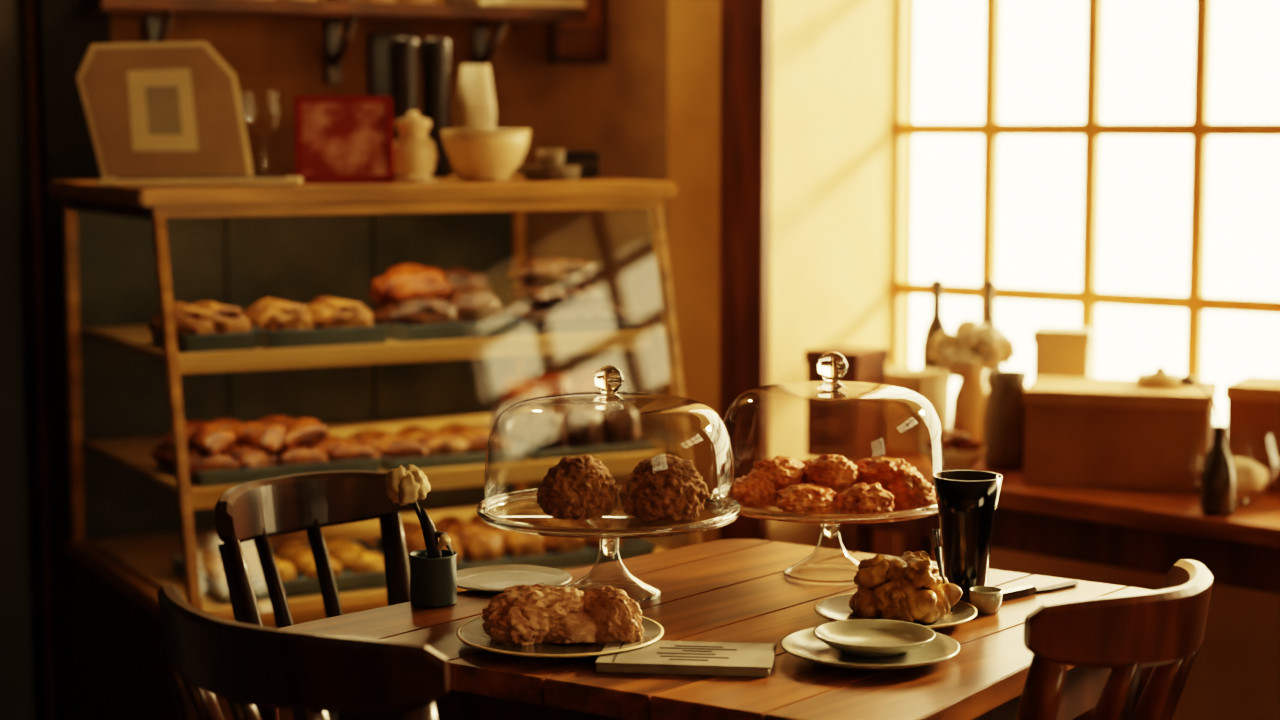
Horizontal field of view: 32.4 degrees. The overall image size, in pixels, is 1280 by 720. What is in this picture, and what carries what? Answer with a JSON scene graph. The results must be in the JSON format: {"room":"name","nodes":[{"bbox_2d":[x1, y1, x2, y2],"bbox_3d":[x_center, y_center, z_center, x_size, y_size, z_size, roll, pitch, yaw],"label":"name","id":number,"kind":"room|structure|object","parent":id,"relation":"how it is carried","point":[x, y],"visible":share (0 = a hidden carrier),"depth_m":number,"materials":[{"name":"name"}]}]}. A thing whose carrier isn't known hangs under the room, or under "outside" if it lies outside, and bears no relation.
{"room":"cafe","nodes":[
{"label":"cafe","id":0,"kind":"room"},
{"bbox_2d":[0,0,46,719],"bbox_3d":[-1.834,-0.211,1.505,0.120,2.700,6.308,1,6,10],"label":"wall","id":1,"kind":"structure","parent":0,"point":[22,642],"depth_m":4.50,"materials":[{"name":"paint"}]},
{"bbox_2d":[26,0,667,719],"bbox_3d":[-0.316,-0.595,5.100,2.220,2.700,0.120,-3,7,-28],"label":"wall","id":2,"kind":"structure","parent":0,"point":[617,110],"depth_m":5.08,"materials":[{"name":"paint"}]},
{"bbox_2d":[36,0,110,719],"bbox_3d":[-1.167,-0.537,4.553,0.140,2.700,0.050,-3,7,-28],"label":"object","id":3,"kind":"structure","parent":2,"relation":"attached to","point":[66,32],"depth_m":4.54,"materials":[{"name":"paint"}]},
{"bbox_2d":[83,0,588,83],"bbox_3d":[-0.639,-0.682,4.738,1.090,0.169,0.194,-3,7,-28],"label":"wall shelf","id":4,"kind":"object","parent":2,"relation":"attached to","point":[352,11],"visible":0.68,"depth_m":4.70,"materials":[{"name":"brown wood"}]},
{"bbox_2d":[368,0,395,1],"bbox_3d":[-0.548,-0.807,4.712,0.091,0.085,0.080,-1,6,-8],"label":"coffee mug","id":5,"kind":"object","parent":4,"relation":"on","point":[368,0],"visible":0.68,"depth_m":4.69,"materials":[{"name":"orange ceramic"}]},
{"bbox_2d":[407,0,434,3],"bbox_3d":[-0.468,-0.812,4.754,0.091,0.085,0.080,-1,6,-8],"label":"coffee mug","id":6,"kind":"object","parent":4,"relation":"on","point":[408,1],"visible":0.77,"depth_m":4.73,"materials":[{"name":"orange ceramic"}]},
{"bbox_2d":[445,0,472,4],"bbox_3d":[-0.389,-0.816,4.796,0.091,0.085,0.080,-1,6,-8],"label":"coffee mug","id":7,"kind":"object","parent":4,"relation":"on","point":[469,2],"visible":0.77,"depth_m":4.77,"materials":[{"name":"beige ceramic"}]},
{"bbox_2d":[480,0,584,7],"bbox_3d":[-0.240,-0.808,4.912,0.200,0.043,0.130,-3,7,-28],"label":"stacked books","id":8,"kind":"object","parent":4,"relation":"on","point":[543,3],"visible":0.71,"depth_m":4.86,"materials":[{"name":"paper"}]},
{"bbox_2d":[369,34,416,95],"bbox_3d":[-0.547,-0.638,4.890,0.110,0.170,0.016,-3,7,-28],"label":"wall picture","id":9,"kind":"object","parent":2,"relation":"attached to","point":[379,64],"visible":0.47,"depth_m":4.87},
{"bbox_2d":[549,0,608,64],"bbox_3d":[-0.141,-0.785,5.091,0.150,0.200,0.016,-3,7,-28],"label":"wall picture","id":10,"kind":"object","parent":2,"relation":"attached to","point":[578,42],"visible":0.88,"depth_m":5.10,"materials":[{"name":"brown wood"}]},
{"bbox_2d":[667,0,914,555],"bbox_3d":[0.344,-0.572,4.883,0.568,2.700,0.640,0,6,0],"label":"wall pier","id":11,"kind":"object","parent":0,"point":[832,62],"depth_m":4.73,"materials":[{"name":"beige paint"}]},
{"bbox_2d":[719,0,770,540],"bbox_3d":[0.219,-0.540,4.587,0.110,2.700,0.030,5,8,37],"label":"trim","id":12,"kind":"structure","parent":11,"relation":"attached to","point":[745,24],"depth_m":4.60,"materials":[{"name":"brown wood"}]},
{"bbox_2d":[889,531,1279,719],"bbox_3d":[1.450,-0.520,4.396,2.600,2.700,0.140,5,8,37],"label":"wall","id":13,"kind":"structure","parent":0,"point":[1234,674],"depth_m":4.60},
{"bbox_2d":[891,0,1279,380],"bbox_3d":[1.449,-0.642,4.314,2.300,1.880,0.130,5,8,37],"label":"window","id":14,"kind":"structure","parent":13,"relation":"in","point":[1195,302],"depth_m":4.71,"materials":[{"name":"brown wood"}]},
{"bbox_3d":[0.200,1.140,2.033,6.500,0.100,8.200,0,6,0],"label":"floor","id":15,"kind":"structure","parent":0,"visible":0},
{"bbox_2d":[157,585,449,719],"bbox_3d":[-0.215,0.643,2.209,0.420,0.856,0.492,6,8,42],"label":"dining chair","id":16,"kind":"object","parent":15,"relation":"on","point":[204,654],"visible":1,"depth_m":1.95,"materials":[{"name":"brown wood"}]},
{"bbox_2d":[215,471,409,719],"bbox_3d":[-0.305,0.588,2.803,0.492,0.838,0.340,5,8,41],"label":"dining chair","id":17,"kind":"object","parent":15,"relation":"on","point":[257,510],"visible":0.66,"depth_m":2.92,"materials":[{"name":"brown wood"}]},
{"bbox_2d":[47,175,702,719],"bbox_3d":[-0.513,0.250,4.293,1.050,1.190,0.850,-3,7,-28],"label":"display case","id":18,"kind":"object","parent":15,"relation":"on","point":[131,253],"visible":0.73,"depth_m":4.40,"materials":[{"name":"brown wood"}]},
{"bbox_2d":[77,41,303,185],"bbox_3d":[-0.830,-0.454,4.026,0.418,0.265,0.262,-1,6,-7],"label":"picture frame","id":19,"kind":"object","parent":18,"relation":"on","point":[158,113],"visible":1,"depth_m":4.11,"materials":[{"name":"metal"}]},
{"bbox_2d":[151,416,379,486],"bbox_3d":[-0.683,0.156,3.989,0.357,0.092,0.283,-3,7,-28],"label":"tray","id":20,"kind":"object","parent":18,"relation":"in","point":[220,452],"visible":0.96,"depth_m":3.92,"materials":[{"name":"food"}]},
{"bbox_2d":[148,297,387,352],"bbox_3d":[-0.680,-0.067,4.004,0.388,0.080,0.236,-3,7,-28],"label":"trays","id":21,"kind":"object","parent":18,"relation":"in","point":[202,326],"visible":0.98,"depth_m":3.94,"materials":[{"name":"food"}]},
{"bbox_2d":[171,537,409,603],"bbox_3d":[-0.630,0.373,4.013,0.373,0.052,0.313,-3,7,-28],"label":"tray","id":22,"kind":"object","parent":18,"relation":"in","point":[356,564],"visible":0.7,"depth_m":3.97,"materials":[{"name":"food"}]},
{"bbox_2d":[294,96,393,182],"bbox_3d":[-0.564,-0.420,4.194,0.185,0.165,0.088,-1,6,-9],"label":"box","id":23,"kind":"object","parent":18,"relation":"on","point":[339,139],"visible":0.88,"depth_m":4.17,"materials":[{"name":"red cardboard"}]},
{"bbox_2d":[389,38,418,176],"bbox_3d":[-0.482,-0.515,4.507,0.060,0.285,0.060,0,6,0],"label":"flask","id":24,"kind":"object","parent":18,"relation":"on","point":[403,52],"visible":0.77,"depth_m":4.48,"materials":[{"name":"black metal"}]},
{"bbox_2d":[394,111,440,181],"bbox_3d":[-0.437,-0.412,4.246,0.104,0.136,0.104,0,6,0],"label":"ceramic jar","id":25,"kind":"object","parent":18,"relation":"on","point":[415,154],"visible":0.97,"depth_m":4.21,"materials":[{"name":"beige ceramic"}]},
{"bbox_2d":[421,38,449,177],"bbox_3d":[-0.420,-0.519,4.540,0.060,0.285,0.060,0,6,0],"label":"flask","id":26,"kind":"object","parent":18,"relation":"on","point":[435,52],"visible":0.9,"depth_m":4.51,"materials":[{"name":"black metal"}]},
{"bbox_2d":[347,422,525,471],"bbox_3d":[-0.394,0.160,4.144,0.273,0.053,0.282,-3,7,-28],"label":"tray","id":27,"kind":"object","parent":18,"relation":"in","point":[454,444],"visible":0.92,"depth_m":4.06,"materials":[{"name":"food"}]},
{"bbox_2d":[369,264,527,341],"bbox_3d":[-0.375,-0.113,4.173,0.261,0.134,0.254,-3,7,-28],"label":"tray","id":28,"kind":"object","parent":18,"relation":"in","point":[417,303],"visible":0.97,"depth_m":4.14,"materials":[{"name":"food"}]},
{"bbox_2d":[455,65,495,177],"bbox_3d":[-0.340,-0.495,4.562,0.084,0.232,0.084,0,6,0],"label":"paper cups","id":29,"kind":"object","parent":18,"relation":"on","point":[475,107],"visible":0.46,"depth_m":4.53,"materials":[{"name":"white paper"}]},
{"bbox_2d":[441,129,530,180],"bbox_3d":[-0.300,-0.400,4.297,0.174,0.100,0.174,0,6,0],"label":"mixing bowl","id":30,"kind":"object","parent":18,"relation":"on","point":[476,154],"visible":1,"depth_m":4.24,"materials":[{"name":"beige ceramic"}]},
{"bbox_2d":[375,513,654,570],"bbox_3d":[-0.241,0.340,4.217,0.453,0.076,0.313,-3,7,-28],"label":"pastries","id":31,"kind":"object","parent":18,"relation":"in","point":[476,543],"visible":0.52,"depth_m":4.13,"materials":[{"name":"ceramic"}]},
{"bbox_2d":[520,150,580,180],"bbox_3d":[-0.177,-0.387,4.365,0.124,0.060,0.124,0,6,0],"label":"saucers","id":32,"kind":"object","parent":18,"relation":"on","point":[550,162],"visible":1,"depth_m":4.33,"materials":[{"name":"brown ceramic"}]},
{"bbox_2d":[491,368,653,460],"bbox_3d":[-0.147,0.099,4.269,0.252,0.147,0.281,-3,7,-28],"label":"tray","id":33,"kind":"object","parent":18,"relation":"in","point":[554,430],"visible":0.82,"depth_m":4.20,"materials":[{"name":"food"}]},
{"bbox_2d":[505,258,639,335],"bbox_3d":[-0.153,-0.128,4.290,0.220,0.140,0.250,-3,7,-28],"label":"tray","id":34,"kind":"object","parent":18,"relation":"in","point":[562,307],"visible":0.97,"depth_m":4.25,"materials":[{"name":"brown food"}]},
{"bbox_2d":[562,151,599,178],"bbox_3d":[-0.133,-0.400,4.501,0.102,0.056,0.072,0,6,0],"label":"tin","id":35,"kind":"object","parent":18,"relation":"on","point":[589,161],"visible":0.56,"depth_m":4.47,"materials":[{"name":"black metal"}]},
{"bbox_2d":[279,539,1153,719],"bbox_3d":[0.115,0.658,2.545,0.753,0.750,0.769,4,7,34],"label":"dining table","id":36,"kind":"object","parent":15,"relation":"on","point":[730,590],"visible":0.38,"depth_m":2.32,"materials":[{"name":"brown wood"}]},
{"bbox_2d":[385,464,456,607],"bbox_3d":[-0.252,0.200,2.536,0.082,0.162,0.056,0,6,0],"label":"bud vase","id":37,"kind":"object","parent":36,"relation":"on","point":[433,571],"visible":1,"depth_m":2.52,"materials":[{"name":"grey ceramic"}]},
{"bbox_2d":[457,565,571,591],"bbox_3d":[-0.158,0.265,2.650,0.152,0.008,0.152,0,6,0],"label":"plate","id":38,"kind":"object","parent":36,"relation":"on","point":[491,578],"visible":0.77,"depth_m":2.67,"materials":[{"name":"white ceramic"}]},
{"bbox_2d":[456,616,663,657],"bbox_3d":[-0.085,0.295,2.345,0.221,0.014,0.221,0,6,0],"label":"serving plate","id":39,"kind":"object","parent":36,"relation":"on","point":[472,633],"visible":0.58,"depth_m":2.31,"materials":[{"name":"beige ceramic"}]},
{"bbox_2d":[482,583,643,644],"bbox_3d":[-0.082,0.270,2.341,0.173,0.060,0.086,0,6,0],"label":"bread","id":40,"kind":"object","parent":39,"relation":"on","point":[524,614],"visible":0.98,"depth_m":2.32,"materials":[{"name":"brown food"}]},
{"bbox_2d":[477,365,740,602],"bbox_3d":[-0.036,0.141,2.570,0.309,0.271,0.309,1,6,9],"label":"cake stand","id":41,"kind":"object","parent":36,"relation":"on","point":[509,511],"visible":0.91,"depth_m":2.55,"materials":[{"name":"clear glass"}]},
{"bbox_2d":[595,640,776,676],"bbox_3d":[0.049,0.305,2.260,0.178,0.011,0.103,1,6,7],"label":"booklet","id":42,"kind":"object","parent":36,"relation":"on","point":[661,656],"visible":0.99,"depth_m":2.23,"materials":[{"name":"paper"}]},
{"bbox_2d":[712,352,944,583],"bbox_3d":[0.233,0.127,2.684,0.292,0.275,0.292,0,6,0],"label":"cake stand","id":43,"kind":"object","parent":36,"relation":"on","point":[831,366],"visible":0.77,"depth_m":2.65,"materials":[{"name":"clear glass"}]},
{"bbox_2d":[726,454,936,513],"bbox_3d":[0.232,0.145,2.681,0.253,0.061,0.238,0,6,0],"label":"pastries","id":44,"kind":"object","parent":43,"relation":"on","point":[877,484],"visible":0.98,"depth_m":2.64,"materials":[{"name":"brown food"}]},
{"bbox_2d":[780,627,959,669],"bbox_3d":[0.238,0.301,2.280,0.185,0.015,0.185,0,6,0],"label":"plate","id":45,"kind":"object","parent":36,"relation":"on","point":[803,644],"visible":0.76,"depth_m":2.27,"materials":[{"name":"white ceramic"}]},
{"bbox_2d":[813,619,935,657],"bbox_3d":[0.244,0.293,2.294,0.127,0.018,0.127,0,6,0],"label":"shallow bowl","id":46,"kind":"object","parent":45,"relation":"on","point":[877,638],"visible":1,"depth_m":2.31,"materials":[{"name":"white ceramic"}]},
{"bbox_2d":[814,593,976,629],"bbox_3d":[0.284,0.284,2.449,0.180,0.014,0.180,0,6,0],"label":"plate","id":47,"kind":"object","parent":36,"relation":"on","point":[835,608],"visible":0.45,"depth_m":2.45,"materials":[{"name":"beige ceramic"}]},
{"bbox_2d":[849,551,962,623],"bbox_3d":[0.293,0.250,2.452,0.122,0.074,0.123,6,8,43],"label":"pastries","id":48,"kind":"object","parent":47,"relation":"on","point":[908,587],"visible":1,"depth_m":2.42,"materials":[{"name":"brown food"}]},
{"bbox_2d":[932,529,953,611],"bbox_3d":[0.337,0.234,2.447,0.008,0.091,0.029,-6,8,-43],"label":"fork","id":49,"kind":"object","parent":47,"relation":"on","point":[937,549],"visible":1,"depth_m":2.45,"materials":[{"name":"grey metal"}]},
{"bbox_2d":[933,470,1002,603],"bbox_3d":[0.377,0.207,2.541,0.080,0.148,0.080,0,6,0],"label":"tumbler","id":50,"kind":"object","parent":36,"relation":"on","point":[967,500],"visible":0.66,"depth_m":2.52,"materials":[{"name":"glass"}]},
{"bbox_2d":[969,586,1002,614],"bbox_3d":[0.392,0.273,2.495,0.038,0.026,0.038,0,6,0],"label":"espresso cup","id":51,"kind":"object","parent":36,"relation":"on","point":[987,600],"visible":0.94,"depth_m":2.48,"materials":[{"name":"white ceramic"}]},
{"bbox_2d":[1002,580,1078,600],"bbox_3d":[0.465,0.271,2.597,0.169,0.009,0.017,-5,8,-39],"label":"table knife","id":52,"kind":"object","parent":36,"relation":"on","point":[1022,591],"visible":0.88,"depth_m":2.59,"materials":[{"name":"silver metal"}]},
{"bbox_2d":[839,449,1279,719],"bbox_3d":[0.984,0.544,4.222,1.554,0.620,0.725,5,8,37],"label":"counter","id":53,"kind":"object","parent":15,"relation":"on","point":[1150,531],"visible":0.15,"depth_m":3.99,"materials":[{"name":"brown wood"}]},
{"bbox_2d":[804,345,888,461],"bbox_3d":[0.425,0.088,4.535,0.128,0.221,0.128,5,8,36],"label":"wooden crate","id":54,"kind":"object","parent":53,"relation":"on","point":[850,425],"visible":0.88,"depth_m":4.50,"materials":[{"name":"brown wood"}]},
{"bbox_2d":[885,367,951,452],"bbox_3d":[0.568,0.104,4.662,0.138,0.161,0.128,5,8,36],"label":"box","id":55,"kind":"object","parent":53,"relation":"on","point":[911,422],"visible":0.65,"depth_m":4.61,"materials":[{"name":"beige cardboard"}]},
{"bbox_2d":[921,278,950,428],"bbox_3d":[0.640,-0.001,4.757,0.064,0.350,0.064,0,6,0],"label":"glass bottle","id":56,"kind":"object","parent":53,"relation":"on","point":[936,324],"visible":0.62,"depth_m":4.73,"materials":[{"name":"glass"}]},
{"bbox_2d":[922,429,985,471],"bbox_3d":[0.615,0.180,4.314,0.126,0.084,0.126,0,6,0],"label":"bowl","id":57,"kind":"object","parent":53,"relation":"on","point":[961,452],"visible":0.93,"depth_m":4.28,"materials":[{"name":"beige ceramic"}]},
{"bbox_2d":[930,318,1016,442],"bbox_3d":[0.696,0.051,4.604,0.182,0.279,0.179,0,6,0],"label":"vase","id":58,"kind":"object","parent":53,"relation":"on","point":[974,346],"visible":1,"depth_m":4.56,"materials":[{"name":"beige ceramic"}]},
{"bbox_2d":[980,280,1002,389],"bbox_3d":[0.745,0.003,4.717,0.064,0.350,0.064,0,6,0],"label":"glass bottle","id":59,"kind":"object","parent":53,"relation":"on","point":[988,286],"visible":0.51,"depth_m":4.69,"materials":[{"name":"brown glass"}]},
{"bbox_2d":[982,370,1028,469],"bbox_3d":[0.735,0.118,4.397,0.104,0.190,0.104,0,6,0],"label":"vase","id":60,"kind":"object","parent":53,"relation":"on","point":[1003,410],"visible":0.91,"depth_m":4.36,"materials":[{"name":"brown ceramic"}]},
{"bbox_2d":[1032,326,1095,380],"bbox_3d":[0.875,0.066,4.553,0.118,0.261,0.118,2,6,17],"label":"box","id":61,"kind":"object","parent":53,"relation":"on","point":[1062,351],"visible":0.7,"depth_m":4.49,"materials":[{"name":"beige cardboard"}]},
{"bbox_2d":[1022,376,1217,491],"bbox_3d":[0.925,0.139,4.239,0.348,0.181,0.248,2,6,17],"label":"cardboard box","id":62,"kind":"object","parent":53,"relation":"on","point":[1117,433],"visible":0.87,"depth_m":4.13,"materials":[{"name":"brown cardboard"}]},
{"bbox_2d":[1136,366,1183,387],"bbox_3d":[1.000,0.030,4.227,0.092,0.038,0.092,0,6,0],"label":"lid","id":63,"kind":"object","parent":62,"relation":"on","point":[1160,378],"visible":0.95,"depth_m":4.20,"materials":[{"name":"beige ceramic"}]},
{"bbox_2d":[1179,375,1235,515],"bbox_3d":[0.993,0.148,3.857,0.103,0.245,0.060,0,6,0],"label":"bud vase","id":64,"kind":"object","parent":53,"relation":"on","point":[1218,475],"visible":1,"depth_m":3.84,"materials":[{"name":"black ceramic"}]},
{"bbox_2d":[1188,429,1279,505],"bbox_3d":[1.075,0.193,3.978,0.164,0.130,0.164,0,6,0],"label":"glass bowl","id":65,"kind":"object","parent":53,"relation":"on","point":[1251,477],"visible":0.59,"depth_m":3.94,"materials":[{"name":"clear"}]},
{"bbox_2d":[1224,376,1279,488],"bbox_3d":[1.265,0.141,4.179,0.268,0.191,0.188,3,7,28],"label":"cardboard box","id":66,"kind":"object","parent":53,"relation":"on","point":[1253,402],"visible":0.8,"depth_m":4.13,"materials":[{"name":"brown cardboard"}]},
{"bbox_2d":[1015,559,1212,719],"bbox_3d":[0.344,0.629,2.307,0.492,0.863,0.340,5,8,40],"label":"dining chair","id":67,"kind":"object","parent":15,"relation":"on","point":[1162,632],"visible":1,"depth_m":2.07,"materials":[{"name":"brown wood"}]}
]}

